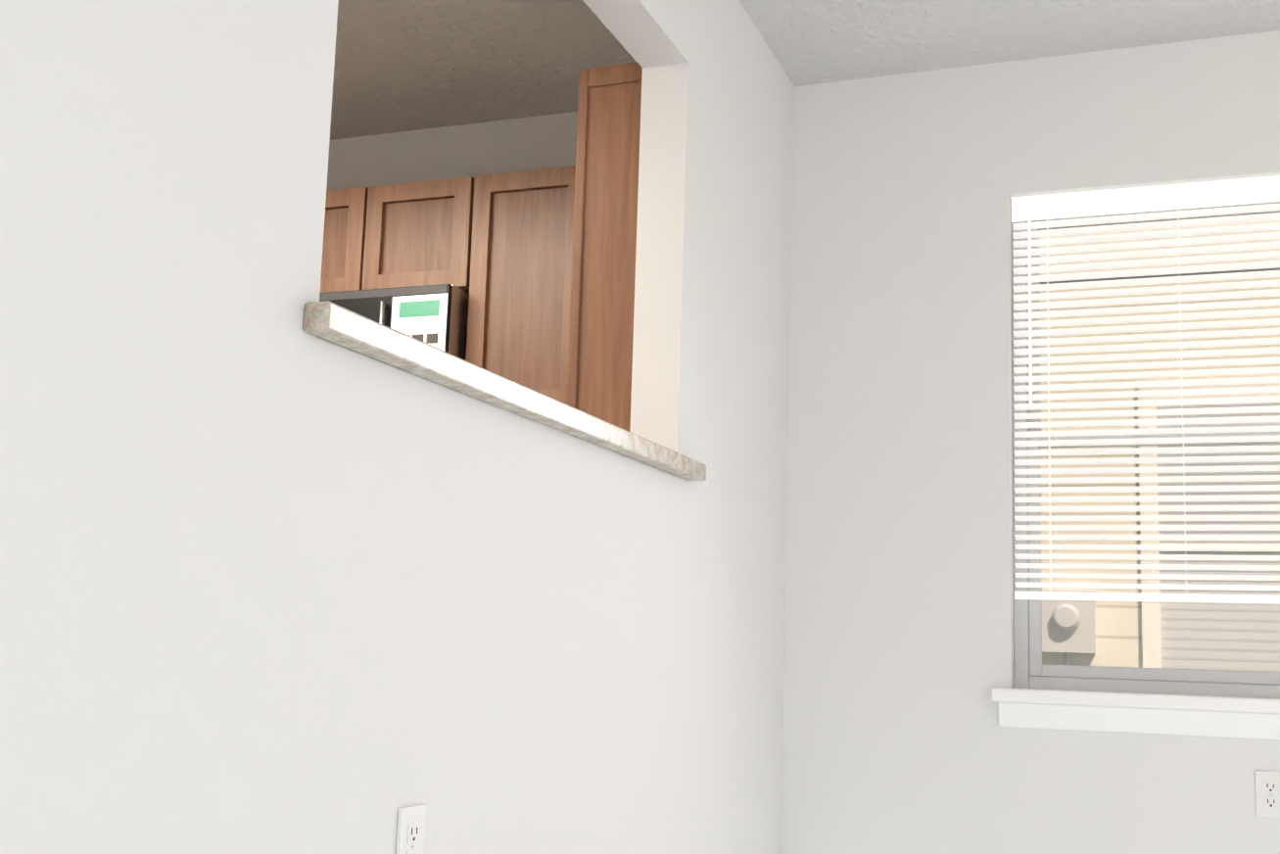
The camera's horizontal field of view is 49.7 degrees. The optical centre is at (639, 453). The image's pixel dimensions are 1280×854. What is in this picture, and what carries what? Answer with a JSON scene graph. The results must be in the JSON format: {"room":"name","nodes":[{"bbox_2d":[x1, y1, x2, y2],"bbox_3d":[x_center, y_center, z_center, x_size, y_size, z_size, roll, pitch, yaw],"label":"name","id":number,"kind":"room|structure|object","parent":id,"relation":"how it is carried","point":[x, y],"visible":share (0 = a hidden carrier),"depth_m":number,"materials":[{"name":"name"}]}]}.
{"room":"dining room","nodes":[
{"label":"dining room","id":0,"kind":"room"},
{"bbox_2d":[0,0,794,853],"bbox_3d":[-0.689,-0.381,1.354,0.120,2.440,6.155,-1,-8,21],"label":"wall","id":1,"kind":"structure","parent":0,"point":[274,578],"depth_m":1.85,"materials":[{"name":"white paint"}]},
{"bbox_2d":[395,804,426,853],"bbox_3d":[-0.339,0.581,2.047,0.009,0.115,0.070,-1,-8,21],"label":"electrical outlet","id":2,"kind":"object","parent":1,"relation":"attached to","point":[410,829],"visible":1,"depth_m":2.04,"materials":[{"name":"white plastic"}]},
{"bbox_2d":[302,300,706,480],"bbox_3d":[-0.274,-0.065,2.613,0.320,0.040,1.615,-1,-8,21],"label":"countertop","id":3,"kind":"structure","parent":1,"relation":"on","point":[338,325],"depth_m":2.21,"materials":[{"name":"stone"}]},
{"bbox_2d":[326,30,1279,853],"bbox_3d":[2.135,0.028,3.633,9.180,2.440,0.160,-1,-8,21],"label":"wall","id":4,"kind":"structure","parent":0,"point":[898,636],"depth_m":4.03,"materials":[{"name":"white paint"}]},
{"bbox_2d":[319,175,475,292],"bbox_3d":[-0.833,-0.667,4.598,0.769,0.365,0.324,-1,-8,21],"label":"upper cabinet","id":5,"kind":"object","parent":4,"relation":"attached to","point":[417,233],"depth_m":4.42,"materials":[{"name":"brown wood"}]},
{"bbox_2d":[319,284,469,360],"bbox_3d":[-0.869,-0.265,4.483,0.750,0.445,0.446,-1,-8,21],"label":"microwave","id":6,"kind":"object","parent":5,"relation":"attached to","point":[435,315],"visible":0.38,"depth_m":4.24,"materials":[{"name":"black"}]},
{"bbox_2d":[465,165,575,403],"bbox_3d":[-0.297,-0.482,4.367,0.389,0.760,0.324,-1,-8,21],"label":"upper cabinet","id":7,"kind":"object","parent":4,"relation":"attached to","point":[497,248],"depth_m":4.24,"materials":[{"name":"brown wood"}]},
{"bbox_2d":[991,687,1279,740],"bbox_3d":[1.909,0.691,3.534,1.960,0.106,0.125,-1,-8,21],"label":"window sill","id":8,"kind":"structure","parent":4,"relation":"attached to","point":[1238,717],"depth_m":3.71,"materials":[{"name":"white wood"}]},
{"bbox_2d":[1011,201,1279,698],"bbox_3d":[1.970,-0.054,3.738,1.860,1.440,0.085,-1,-8,21],"label":"window","id":9,"kind":"structure","parent":4,"relation":"in","point":[1031,670],"depth_m":3.91,"materials":[{"name":"grey plastic"}]},
{"bbox_2d":[1011,175,1279,604],"bbox_3d":[1.508,-0.181,3.846,0.912,1.180,0.044,-1,-8,21],"label":"window blinds","id":10,"kind":"object","parent":9,"relation":"attached to","point":[1208,194],"visible":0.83,"depth_m":3.88,"materials":[{"name":"white plastic"}]},
{"bbox_2d":[1255,770,1279,817],"bbox_3d":[1.641,0.886,3.598,0.070,0.115,0.009,-1,-8,21],"label":"electrical outlet","id":11,"kind":"object","parent":4,"relation":"attached to","point":[1267,793],"visible":1,"depth_m":3.60,"materials":[{"name":"white plastic"}]},
{"bbox_2d":[330,0,1279,140],"bbox_3d":[1.075,-1.670,0.903,9.180,0.100,6.435,-1,-8,21],"label":"ceiling","id":12,"kind":"structure","parent":0,"point":[400,66],"depth_m":4.04,"materials":[{"name":"paint"}]},
{"bbox_3d":[0.996,0.824,0.555,9.180,0.060,6.435,-1,-8,21],"label":"floor","id":13,"kind":"structure","parent":0,"visible":0},
{"bbox_2d":[566,62,642,431],"bbox_3d":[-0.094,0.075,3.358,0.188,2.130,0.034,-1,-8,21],"label":"tall cabinet","id":14,"kind":"object","parent":13,"relation":"on","point":[602,295],"visible":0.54,"depth_m":3.43,"materials":[{"name":"brown wood"}]},
{"bbox_3d":[3.483,1.612,2.952,60.000,0.100,72.600,-1,-8,21],"label":"ground","id":15,"kind":"structure","parent":0,"visible":0},
{"bbox_2d":[1039,212,1279,671],"bbox_3d":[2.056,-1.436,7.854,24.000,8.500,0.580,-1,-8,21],"label":"building","id":16,"kind":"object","parent":15,"relation":"on","point":[1099,607],"depth_m":7.20,"materials":[{"name":"white"}]}
]}

